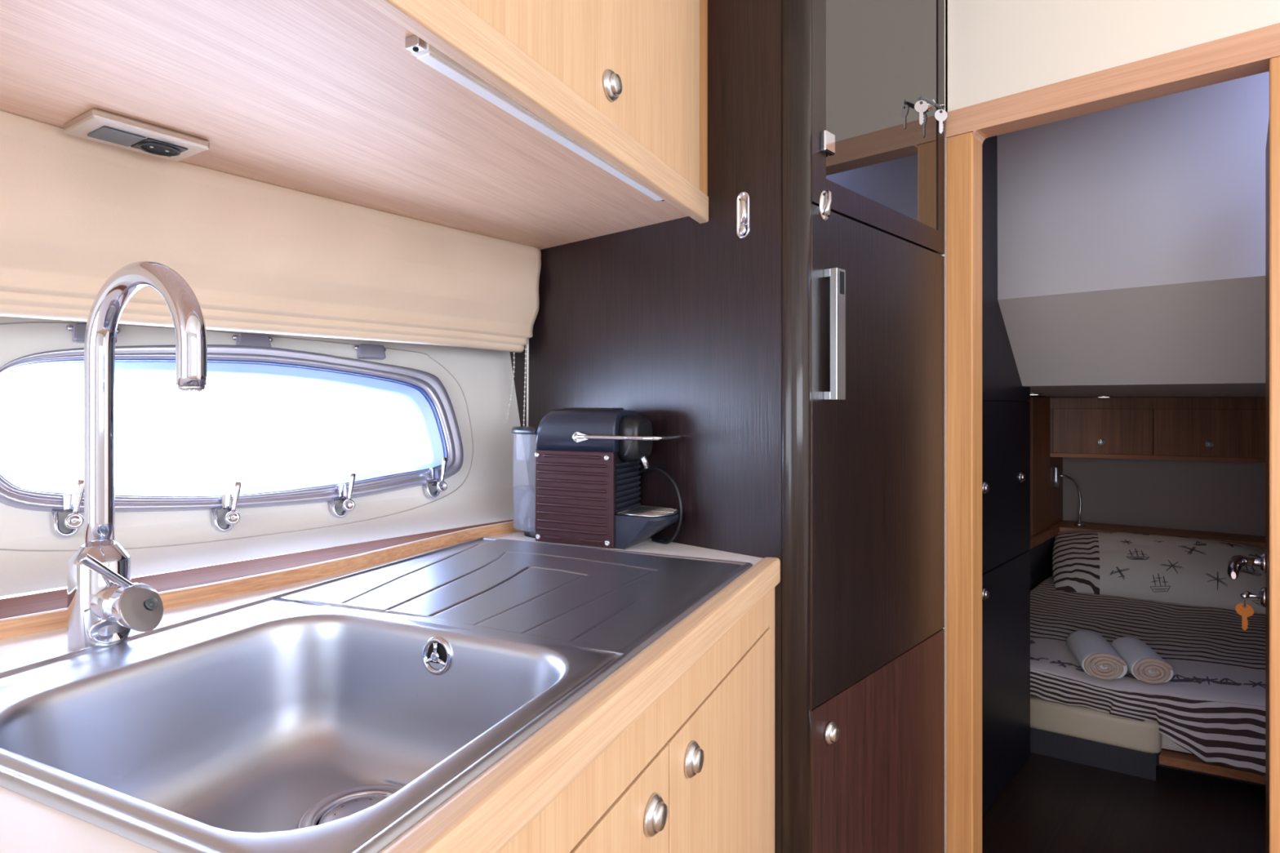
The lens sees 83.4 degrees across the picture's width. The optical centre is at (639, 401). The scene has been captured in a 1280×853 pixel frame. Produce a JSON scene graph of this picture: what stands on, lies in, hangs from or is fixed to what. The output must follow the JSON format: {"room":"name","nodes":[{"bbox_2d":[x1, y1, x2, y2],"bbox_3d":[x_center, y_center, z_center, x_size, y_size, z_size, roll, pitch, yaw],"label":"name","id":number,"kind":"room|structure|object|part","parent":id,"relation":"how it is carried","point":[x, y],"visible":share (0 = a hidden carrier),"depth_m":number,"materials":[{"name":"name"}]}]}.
{"room":"ship interior","nodes":[
{"label":"ship interior","id":0,"kind":"room"},
{"bbox_2d":[0,315,535,599],"bbox_3d":[-1.520,0.085,0.304,0.374,2.130,3.570,0,0,43],"label":"wall","id":1,"kind":"structure","parent":0,"point":[491,483],"depth_m":1.19,"materials":[{"name":"white plastic"}]},
{"bbox_2d":[0,322,463,537],"bbox_3d":[-0.617,0.045,1.187,0.147,0.315,0.729,0,0,43],"label":"window","id":2,"kind":"structure","parent":1,"relation":"in","point":[269,426],"depth_m":1.18,"materials":[{"name":"clear glass"}]},
{"bbox_3d":[-0.769,0.136,0.968,0.012,0.023,0.014,0,0,43],"label":"catch plate","id":3,"kind":"part","parent":2,"relation":"part of","materials":[{"name":"silver metal"}]},
{"bbox_3d":[-0.748,0.129,0.957,0.005,0.050,0.017,0,0,29],"label":"lever","id":4,"kind":"part","parent":2,"relation":"part of","materials":[{"name":"silver metal"}]},
{"bbox_3d":[-0.662,0.056,1.210,0.050,0.191,0.643,0,0,43],"label":"pane","id":5,"kind":"part","parent":2,"relation":"part of","materials":[{"name":"clear glass"}]},
{"bbox_3d":[-0.636,0.154,1.104,0.012,0.023,0.014,0,0,43],"label":"catch plate","id":6,"kind":"part","parent":2,"relation":"part of","materials":[{"name":"silver metal"}]},
{"bbox_3d":[-0.616,0.147,1.093,0.005,0.050,0.017,0,0,29],"label":"lever","id":7,"kind":"part","parent":2,"relation":"part of","materials":[{"name":"silver metal"}]},
{"bbox_3d":[-0.513,0.154,1.235,0.012,0.023,0.014,0,0,43],"label":"catch plate","id":8,"kind":"part","parent":2,"relation":"part of","materials":[{"name":"silver metal"}]},
{"bbox_3d":[-0.493,0.147,1.225,0.005,0.050,0.017,0,0,29],"label":"lever","id":9,"kind":"part","parent":2,"relation":"part of","materials":[{"name":"silver metal"}]},
{"bbox_3d":[-0.393,0.138,1.370,0.012,0.023,0.014,0,0,43],"label":"catch plate","id":10,"kind":"part","parent":2,"relation":"part of","materials":[{"name":"silver metal"}]},
{"bbox_3d":[-0.372,0.131,1.360,0.005,0.050,0.017,0,0,29],"label":"lever","id":11,"kind":"part","parent":2,"relation":"part of","materials":[{"name":"silver metal"}]},
{"bbox_2d":[0,517,535,639],"bbox_3d":[-0.628,0.242,0.842,0.066,0.021,1.575,0,0,39],"label":"trim","id":12,"kind":"structure","parent":1,"relation":"attached to","point":[38,623],"depth_m":0.97,"materials":[{"name":"brown wood"}]},
{"bbox_2d":[0,515,535,618],"bbox_3d":[-0.656,0.241,0.866,0.111,0.021,1.572,0,0,42],"label":"trim","id":13,"kind":"structure","parent":1,"relation":"attached to","point":[57,599],"depth_m":0.97,"materials":[{"name":"brown wood"}]},
{"bbox_2d":[0,110,541,426],"bbox_3d":[-0.727,-0.130,0.915,0.182,0.384,1.576,0,0,37],"label":"blind","id":14,"kind":"object","parent":1,"relation":"attached to","point":[256,256],"visible":0.98,"depth_m":1.05,"materials":[{"name":"beige fabric"}]},
{"bbox_3d":[-0.274,-0.033,1.518,0.021,0.163,0.006,0,0,-39],"label":"bead chain","id":15,"kind":"part","parent":14,"relation":"part of","materials":[{"name":"white plastic"}]},
{"bbox_3d":[-0.244,-0.070,1.518,0.007,0.264,0.008,0,0,43],"label":"bead chain","id":16,"kind":"part","parent":14,"relation":"part of","materials":[{"name":"white plastic"}]},
{"bbox_3d":[-0.237,-0.079,1.516,0.004,0.282,0.009,0,0,-2],"label":"cord","id":17,"kind":"part","parent":14,"relation":"part of","materials":[{"name":"white plastic"}]},
{"bbox_2d":[0,0,708,249],"bbox_3d":[-0.575,-0.640,0.726,0.872,0.670,2.043,0,0,25],"label":"upper cabinet","id":18,"kind":"object","parent":1,"relation":"attached to","point":[323,98],"visible":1,"depth_m":0.81,"materials":[{"name":"brown wood"}]},
{"bbox_2d":[63,107,209,161],"bbox_3d":[-0.598,-0.313,0.857,0.086,0.016,0.122,0,0,34],"label":"power socket","id":19,"kind":"object","parent":18,"relation":"attached to","point":[98,125],"visible":1,"depth_m":0.84,"materials":[{"name":"beige plastic"}]},
{"bbox_2d":[87,126,146,146],"bbox_3d":[-0.611,-0.309,0.837,0.048,0.002,0.042,0,0,34],"label":"switch","id":20,"kind":"object","parent":19,"relation":"attached to","point":[121,136],"depth_m":0.83,"materials":[{"name":"grey plastic"}]},
{"bbox_2d":[404,35,664,200],"bbox_3d":[-0.082,-0.315,0.872,0.020,0.013,0.538,0,0,26],"label":"strip light","id":21,"kind":"object","parent":18,"relation":"attached to","point":[425,52],"visible":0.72,"depth_m":0.74,"materials":[{"name":"white plastic"}]},
{"bbox_3d":[-0.257,-0.326,0.426,0.022,0.043,1.762,0,0,25],"label":"rail","id":22,"kind":"part","parent":18,"relation":"part of","materials":[{"name":"brown wood"}]},
{"bbox_3d":[-0.054,-0.662,0.870,0.018,0.626,0.698,0,0,25],"label":"door","id":23,"kind":"part","parent":18,"relation":"part of","materials":[{"name":"brown wood"}]},
{"bbox_3d":[-0.032,-0.389,0.882,0.014,0.038,0.038,0,0,25],"label":"knob","id":24,"kind":"part","parent":18,"relation":"part of","materials":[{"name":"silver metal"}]},
{"bbox_2d":[945,0,1279,852],"bbox_3d":[1.312,0.085,0.967,3.800,2.130,0.040,0,0,43],"label":"wall","id":25,"kind":"structure","parent":0,"point":[995,49],"depth_m":1.41,"materials":[{"name":"white paint"}]},
{"bbox_2d":[946,131,982,852],"bbox_3d":[0.698,0.292,1.545,0.055,1.716,0.063,0,0,43],"label":"trim","id":26,"kind":"structure","parent":25,"relation":"attached to","point":[963,151],"depth_m":1.52,"materials":[{"name":"orange wood"}]},
{"bbox_2d":[946,22,1279,143],"bbox_3d":[0.889,-0.588,1.367,0.577,0.066,0.063,0,0,43],"label":"trim","id":27,"kind":"structure","parent":25,"relation":"attached to","point":[1248,53],"depth_m":1.32,"materials":[{"name":"orange wood"}]},
{"bbox_2d":[1227,118,1269,852],"bbox_3d":[1.227,0.290,1.421,0.100,1.700,0.470,0,0,40],"label":"door","id":28,"kind":"structure","parent":25,"relation":"in","point":[1235,563],"depth_m":1.50,"materials":[{"name":"brown wood"}]},
{"bbox_3d":[1.268,0.352,1.522,0.135,0.040,0.047,0,0,-28],"label":"lever","id":29,"kind":"part","parent":28,"relation":"part of","materials":[{"name":"silver metal"}]},
{"bbox_2d":[1235,600,1253,631],"bbox_3d":[1.290,0.458,1.531,0.016,0.065,0.028,0,0,-8],"label":"key","id":30,"kind":"object","parent":28,"relation":"hanging from","point":[1247,611],"visible":1,"depth_m":1.53,"materials":[{"name":"orange metal"}]},
{"bbox_3d":[1.291,0.474,1.530,0.002,0.033,0.011,0,0,-36],"label":"blade","id":31,"kind":"part","parent":30,"relation":"part of","materials":[{"name":"orange metal"}]},
{"bbox_3d":[1.330,0.418,1.531,0.010,0.042,0.042,0,0,40],"label":"keyhole plate","id":32,"kind":"part","parent":28,"relation":"part of","materials":[{"name":"silver metal"}]},
{"bbox_3d":[1.330,0.345,1.531,0.010,0.042,0.042,0,0,40],"label":"handle","id":33,"kind":"part","parent":28,"relation":"part of","materials":[{"name":"silver metal"}]},
{"bbox_2d":[1269,56,1279,852],"bbox_3d":[1.080,0.292,1.189,0.055,1.716,0.063,0,0,43],"label":"trim","id":34,"kind":"structure","parent":25,"relation":"attached to","point":[1274,63],"depth_m":1.18,"materials":[{"name":"orange wood"}]},
{"bbox_2d":[982,752,1265,852],"bbox_3d":[2.471,1.175,2.209,3.800,0.050,3.399,0,0,43],"label":"floor","id":35,"kind":"structure","parent":0,"point":[1051,805],"depth_m":2.01,"materials":[{"name":"brown wood"}]},
{"bbox_2d":[982,135,1030,816],"bbox_3d":[0.684,0.087,2.223,0.748,2.125,0.906,0,0,43],"label":"wardrobe","id":36,"kind":"object","parent":35,"relation":"on","point":[1006,406],"visible":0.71,"depth_m":2.07,"materials":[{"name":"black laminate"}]},
{"bbox_3d":[0.949,0.530,1.969,0.014,0.033,0.033,0,0,43],"label":"knob","id":37,"kind":"part","parent":36,"relation":"part of","materials":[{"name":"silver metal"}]},
{"bbox_3d":[0.949,0.238,1.969,0.014,0.033,0.033,0,0,43],"label":"knob","id":38,"kind":"part","parent":36,"relation":"part of","materials":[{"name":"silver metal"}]},
{"bbox_3d":[1.083,-0.487,2.129,0.008,0.972,0.491,0,0,43],"label":"door","id":39,"kind":"part","parent":36,"relation":"part of","materials":[{"name":"black laminate"}]},
{"bbox_3d":[1.083,0.809,2.129,0.008,0.661,0.491,0,0,43],"label":"door","id":40,"kind":"part","parent":36,"relation":"part of","materials":[{"name":"black laminate"}]},
{"bbox_3d":[1.083,0.238,2.129,0.008,0.474,0.491,0,0,43],"label":"door","id":41,"kind":"part","parent":36,"relation":"part of","materials":[{"name":"black laminate"}]},
{"bbox_3d":[1.183,0.235,2.220,0.014,0.033,0.033,0,0,43],"label":"knob","id":42,"kind":"part","parent":36,"relation":"part of","materials":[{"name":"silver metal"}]},
{"bbox_2d":[1028,520,1265,591],"bbox_3d":[2.072,0.875,2.792,1.980,0.550,1.810,0,0,43],"label":"shelf","id":43,"kind":"object","parent":35,"relation":"on","point":[1042,544],"visible":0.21,"depth_m":3.26,"materials":[{"name":"brown wood"}]},
{"bbox_2d":[1027,396,1049,536],"bbox_3d":[1.652,0.289,3.444,0.497,0.617,0.290,0,0,43],"label":"trim","id":44,"kind":"structure","parent":43,"relation":"on","point":[1039,406],"depth_m":3.25,"materials":[{"name":"brown wood"}]},
{"bbox_3d":[2.072,0.892,2.792,1.980,0.516,1.810,0,0,43],"label":"support panel","id":45,"kind":"part","parent":43,"relation":"part of","materials":[{"name":"black laminate"}]},
{"bbox_2d":[1053,465,1084,526],"bbox_3d":[2.069,0.456,3.468,0.157,0.288,0.048,0,0,-2],"label":"reading lamp","id":46,"kind":"object","parent":43,"relation":"on","point":[1056,483],"visible":1,"depth_m":3.46,"materials":[{"name":"grey metal"}]},
{"bbox_2d":[1030,694,1265,786],"bbox_3d":[2.193,1.012,2.548,1.468,0.275,1.622,0,0,43],"label":"bed","id":47,"kind":"object","parent":35,"relation":"on","point":[1081,735],"visible":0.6,"depth_m":2.22,"materials":[{"name":"beige fabric"}]},
{"bbox_2d":[1030,574,1265,775],"bbox_3d":[2.185,0.937,2.561,1.443,0.275,1.623,0,0,43],"label":"bedspread","id":48,"kind":"object","parent":47,"relation":"on","point":[1212,706],"visible":0.53,"depth_m":2.29,"materials":[{"name":"fabric"}]},
{"bbox_2d":[1066,630,1127,679],"bbox_3d":[1.468,0.815,2.315,0.125,0.090,0.226,0,0,18],"label":"rolled towel","id":49,"kind":"object","parent":48,"relation":"on","point":[1095,655],"visible":1,"depth_m":2.23,"materials":[{"name":"white fabric"}]},
{"bbox_2d":[1111,636,1173,684],"bbox_3d":[1.584,0.817,2.272,0.113,0.082,0.211,0,0,17],"label":"rolled towel","id":50,"kind":"object","parent":48,"relation":"on","point":[1143,662],"visible":0.98,"depth_m":2.19,"materials":[{"name":"white fabric"}]},
{"bbox_2d":[1052,532,1265,613],"bbox_3d":[2.217,0.715,3.039,0.815,0.263,0.435,0,0,31],"label":"pillow","id":51,"kind":"object","parent":48,"relation":"on","point":[1188,571],"visible":0.79,"depth_m":2.96,"materials":[{"name":"fabric"}]},
{"bbox_3d":[2.210,0.969,2.566,1.468,0.187,1.564,0,0,43],"label":"mattress","id":52,"kind":"part","parent":47,"relation":"part of","materials":[{"name":"white fabric"}]},
{"bbox_3d":[1.996,1.077,1.943,0.970,0.026,0.054,0,0,29],"label":"rail","id":53,"kind":"part","parent":47,"relation":"part of","materials":[{"name":"brown wood"}]},
{"bbox_2d":[997,71,1269,397],"bbox_3d":[2.460,-0.495,2.564,2.900,0.970,2.695,0,0,43],"label":"ceiling","id":54,"kind":"structure","parent":0,"point":[1131,237],"depth_m":1.87,"materials":[{"name":"white paint"}]},
{"bbox_2d":[1093,395,1113,397],"bbox_3d":[2.051,-0.020,3.174,0.072,0.007,0.072,0,0,43],"label":"recessed light","id":55,"kind":"object","parent":54,"relation":"in","point":[1094,396],"visible":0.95,"depth_m":3.15,"materials":[{"name":"white plastic"}]},
{"bbox_2d":[1062,457,1265,536],"bbox_3d":[3.008,0.550,3.085,2.950,1.200,0.051,0,0,33],"label":"wall","id":56,"kind":"structure","parent":0,"point":[1211,496],"depth_m":3.39,"materials":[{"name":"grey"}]},
{"bbox_2d":[1049,457,1062,526],"bbox_3d":[1.847,0.291,3.662,0.485,0.613,0.285,0,0,43],"label":"trim","id":57,"kind":"structure","parent":56,"relation":"attached to","point":[1055,494],"depth_m":3.50,"materials":[{"name":"brown wood"}]},
{"bbox_2d":[1049,397,1265,462],"bbox_3d":[2.570,0.124,3.177,1.350,0.280,0.112,0,0,23],"label":"upper cabinet","id":58,"kind":"object","parent":56,"relation":"attached to","point":[1227,429],"visible":0.97,"depth_m":3.23,"materials":[{"name":"brown wood"}]},
{"bbox_3d":[2.128,0.190,3.308,0.033,0.033,0.014,0,0,23],"label":"knob","id":59,"kind":"part","parent":58,"relation":"part of","materials":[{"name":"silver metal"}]},
{"bbox_3d":[2.135,0.140,3.321,0.393,0.208,0.016,0,0,23],"label":"door","id":60,"kind":"part","parent":58,"relation":"part of","materials":[{"name":"brown wood"}]},
{"bbox_3d":[2.557,0.009,3.146,1.350,0.050,0.015,0,0,23],"label":"rail","id":61,"kind":"part","parent":58,"relation":"part of","materials":[{"name":"brown wood"}]},
{"bbox_3d":[2.557,0.254,3.144,1.350,0.020,0.018,0,0,23],"label":"rail","id":62,"kind":"part","parent":58,"relation":"part of","materials":[{"name":"brown wood"}]},
{"bbox_3d":[2.506,0.140,3.167,0.403,0.208,0.016,0,0,23],"label":"door","id":63,"kind":"part","parent":58,"relation":"part of","materials":[{"name":"brown wood"}]},
{"bbox_3d":[2.502,0.190,3.152,0.033,0.033,0.014,0,0,23],"label":"knob","id":64,"kind":"part","parent":58,"relation":"part of","materials":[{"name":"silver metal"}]},
{"bbox_3d":[-0.122,1.175,-0.570,3.800,0.050,4.200,0,0,43],"label":"floor","id":65,"kind":"structure","parent":0,"visible":0},
{"bbox_2d":[499,587,774,852],"bbox_3d":[-0.280,0.718,0.640,0.519,0.863,1.633,0,0,25],"label":"base cabinet","id":66,"kind":"object","parent":65,"relation":"on","point":[695,772],"visible":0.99,"depth_m":0.79,"materials":[{"name":"brown wood"}]},
{"bbox_2d":[0,530,780,852],"bbox_3d":[-0.464,0.266,0.719,0.907,0.041,1.622,0,0,25],"label":"countertop","id":67,"kind":"structure","parent":66,"relation":"on","point":[485,815],"depth_m":0.55,"materials":[{"name":"white laminate"}]},
{"bbox_2d":[66,261,207,651],"bbox_3d":[-0.503,0.056,0.704,0.185,0.389,0.075,0,0,25],"label":"faucet","id":68,"kind":"object","parent":67,"relation":"on","point":[104,606],"visible":1,"depth_m":0.72,"materials":[{"name":"silver metal"}]},
{"bbox_3d":[-0.516,0.170,0.700,0.010,0.052,0.057,0,0,25],"label":"lever","id":69,"kind":"part","parent":68,"relation":"part of","materials":[{"name":"silver metal"}]},
{"bbox_3d":[-0.538,0.232,0.732,0.011,0.028,0.042,0,0,25],"label":"badge plate","id":70,"kind":"part","parent":68,"relation":"part of","materials":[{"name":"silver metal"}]},
{"bbox_3d":[-0.499,0.204,0.715,0.036,0.044,0.044,0,0,25],"label":"turning knob","id":71,"kind":"part","parent":68,"relation":"part of","materials":[{"name":"silver metal"}]},
{"bbox_3d":[-0.492,0.006,0.712,0.171,0.289,0.025,0,0,25],"label":"spout","id":72,"kind":"part","parent":68,"relation":"part of","materials":[{"name":"silver metal"}]},
{"bbox_2d":[0,537,752,852],"bbox_3d":[-0.226,0.324,0.826,0.503,0.168,0.812,0,0,25],"label":"sink","id":73,"kind":"object","parent":67,"relation":"in","point":[339,719],"visible":1,"depth_m":0.74,"materials":[{"name":"silver metal"}]},
{"bbox_3d":[-0.097,0.266,0.464,0.028,0.041,1.463,0,0,25],"label":"edge trim","id":74,"kind":"part","parent":67,"relation":"part of","materials":[{"name":"brown wood"}]},
{"bbox_2d":[511,408,683,549],"bbox_3d":[-0.085,0.132,1.293,0.340,0.239,0.126,0,0,25],"label":"coffee machine","id":75,"kind":"object","parent":67,"relation":"on","point":[588,472],"visible":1,"depth_m":1.24,"materials":[{"name":"black plastic"}]},
{"bbox_3d":[-0.201,0.054,1.349,0.083,0.012,0.097,0,0,25],"label":"lid","id":76,"kind":"part","parent":75,"relation":"part of","materials":[{"name":"blue plastic"}]},
{"bbox_3d":[-0.114,0.168,1.246,0.156,0.162,0.007,0,0,25],"label":"panel","id":77,"kind":"part","parent":75,"relation":"part of","materials":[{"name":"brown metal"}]},
{"bbox_2d":[536,408,638,452],"bbox_3d":[-0.091,0.051,1.297,0.156,0.072,0.109,0,0,25],"label":"hood","id":78,"kind":"object","parent":75,"relation":"attached to","point":[561,430],"depth_m":1.24,"materials":[{"name":"black plastic"}]},
{"bbox_2d":[615,460,640,512],"bbox_3d":[-0.021,0.158,1.264,0.006,0.102,0.093,0,0,25],"label":"grille","id":79,"kind":"object","parent":75,"relation":"attached to","point":[627,472],"depth_m":1.26,"materials":[{"name":"black plastic"}]},
{"bbox_3d":[-0.009,0.061,1.258,0.164,0.007,0.126,0,0,25],"label":"lever","id":80,"kind":"part","parent":75,"relation":"part of","materials":[{"name":"silver metal"}]},
{"bbox_3d":[0.005,0.101,1.250,0.025,0.037,0.011,0,0,25],"label":"spout","id":81,"kind":"part","parent":75,"relation":"part of","materials":[{"name":"silver metal"}]},
{"bbox_2d":[613,505,679,549],"bbox_3d":[0.012,0.219,1.246,0.113,0.061,0.122,0,0,43],"label":"drip tray","id":82,"kind":"object","parent":75,"relation":"on","point":[633,525],"depth_m":1.21,"materials":[{"name":"grey metal"}]},
{"bbox_3d":[-0.077,0.709,0.515,0.017,0.722,0.472,0,0,25],"label":"door","id":83,"kind":"part","parent":66,"relation":"part of","materials":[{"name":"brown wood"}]},
{"bbox_3d":[0.017,0.395,0.682,0.014,0.038,0.038,0,0,25],"label":"knob","id":84,"kind":"part","parent":66,"relation":"part of","materials":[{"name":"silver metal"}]},
{"bbox_3d":[0.060,0.389,0.778,0.014,0.038,0.038,0,0,25],"label":"knob","id":85,"kind":"part","parent":66,"relation":"part of","materials":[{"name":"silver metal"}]},
{"bbox_3d":[0.107,0.709,0.917,0.017,0.722,0.406,0,0,25],"label":"door","id":86,"kind":"part","parent":66,"relation":"part of","materials":[{"name":"brown wood"}]},
{"bbox_2d":[510,0,945,852],"bbox_3d":[0.075,0.085,1.670,1.072,2.130,0.619,0,0,43],"label":"tall cabinet","id":87,"kind":"object","parent":65,"relation":"on","point":[792,336],"visible":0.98,"depth_m":1.25,"materials":[{"name":"brown wood"}]},
{"bbox_3d":[-0.144,0.085,1.475,1.016,2.130,0.020,0,0,43],"label":"panel","id":88,"kind":"part","parent":87,"relation":"part of","materials":[{"name":"brown wood"}]},
{"bbox_3d":[0.168,-0.303,1.168,0.025,0.076,0.004,0,0,43],"label":"flush pull","id":89,"kind":"part","parent":87,"relation":"part of","materials":[{"name":"silver metal"}]},
{"bbox_3d":[0.245,0.085,1.125,0.032,2.130,0.038,0,0,43],"label":"corner post","id":90,"kind":"part","parent":87,"relation":"part of","materials":[{"name":"brown wood"}]},
{"bbox_3d":[0.299,-0.317,1.148,0.015,0.044,0.016,0,0,43],"label":"turn lever","id":91,"kind":"part","parent":87,"relation":"part of","materials":[{"name":"silver metal"}]},
{"bbox_3d":[0.314,0.540,1.165,0.014,0.036,0.036,0,0,43],"label":"knob","id":92,"kind":"part","parent":87,"relation":"part of","materials":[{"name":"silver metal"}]},
{"bbox_3d":[0.318,-0.107,1.155,0.012,0.210,0.030,0,0,43],"label":"handle","id":93,"kind":"part","parent":87,"relation":"part of","materials":[{"name":"silver metal"}]},
{"bbox_3d":[0.455,0.779,1.339,0.018,0.582,0.560,0,0,43],"label":"door","id":94,"kind":"part","parent":87,"relation":"part of","materials":[{"name":"red wood"}]},
{"bbox_3d":[0.455,-0.646,1.339,0.018,0.663,0.560,0,0,43],"label":"glass door","id":95,"kind":"part","parent":87,"relation":"part of","materials":[{"name":"brown wood"}]},
{"bbox_3d":[0.455,0.087,1.339,0.018,0.796,0.560,0,0,43],"label":"fridge door","id":96,"kind":"part","parent":87,"relation":"part of","materials":[{"name":"brown wood"}]},
{"bbox_3d":[0.459,-0.645,1.342,0.012,0.570,0.480,0,0,43],"label":"pane","id":97,"kind":"part","parent":87,"relation":"part of","materials":[{"name":"clear glass"}]},
{"bbox_2d":[914,94,928,124],"bbox_3d":[0.552,-0.572,1.410,0.026,0.060,0.002,0,0,8],"label":"key","id":98,"kind":"object","parent":87,"relation":"attached to","point":[918,108],"visible":1,"depth_m":1.41,"materials":[{"name":"silver metal"}]},
{"bbox_3d":[0.553,-0.556,1.410,0.009,0.027,0.002,0,0,8],"label":"blade","id":99,"kind":"part","parent":98,"relation":"part of","materials":[{"name":"silver metal"}]},
{"bbox_2d":[933,103,947,133],"bbox_3d":[0.621,-0.583,1.483,0.027,0.062,0.002,0,0,-2],"label":"key","id":100,"kind":"object","parent":87,"relation":"attached to","point":[940,117],"visible":1,"depth_m":1.48,"materials":[{"name":"silver metal"}]},
{"bbox_3d":[0.622,-0.566,1.483,0.009,0.028,0.002,0,0,-2],"label":"blade","id":101,"kind":"part","parent":100,"relation":"part of","materials":[{"name":"silver metal"}]},
{"bbox_2d":[941,0,945,852],"bbox_3d":[0.646,0.085,1.553,0.026,2.130,0.012,0,0,43],"label":"trim","id":102,"kind":"structure","parent":87,"relation":"attached to","point":[944,0],"depth_m":1.55,"materials":[{"name":"white"}]}
]}

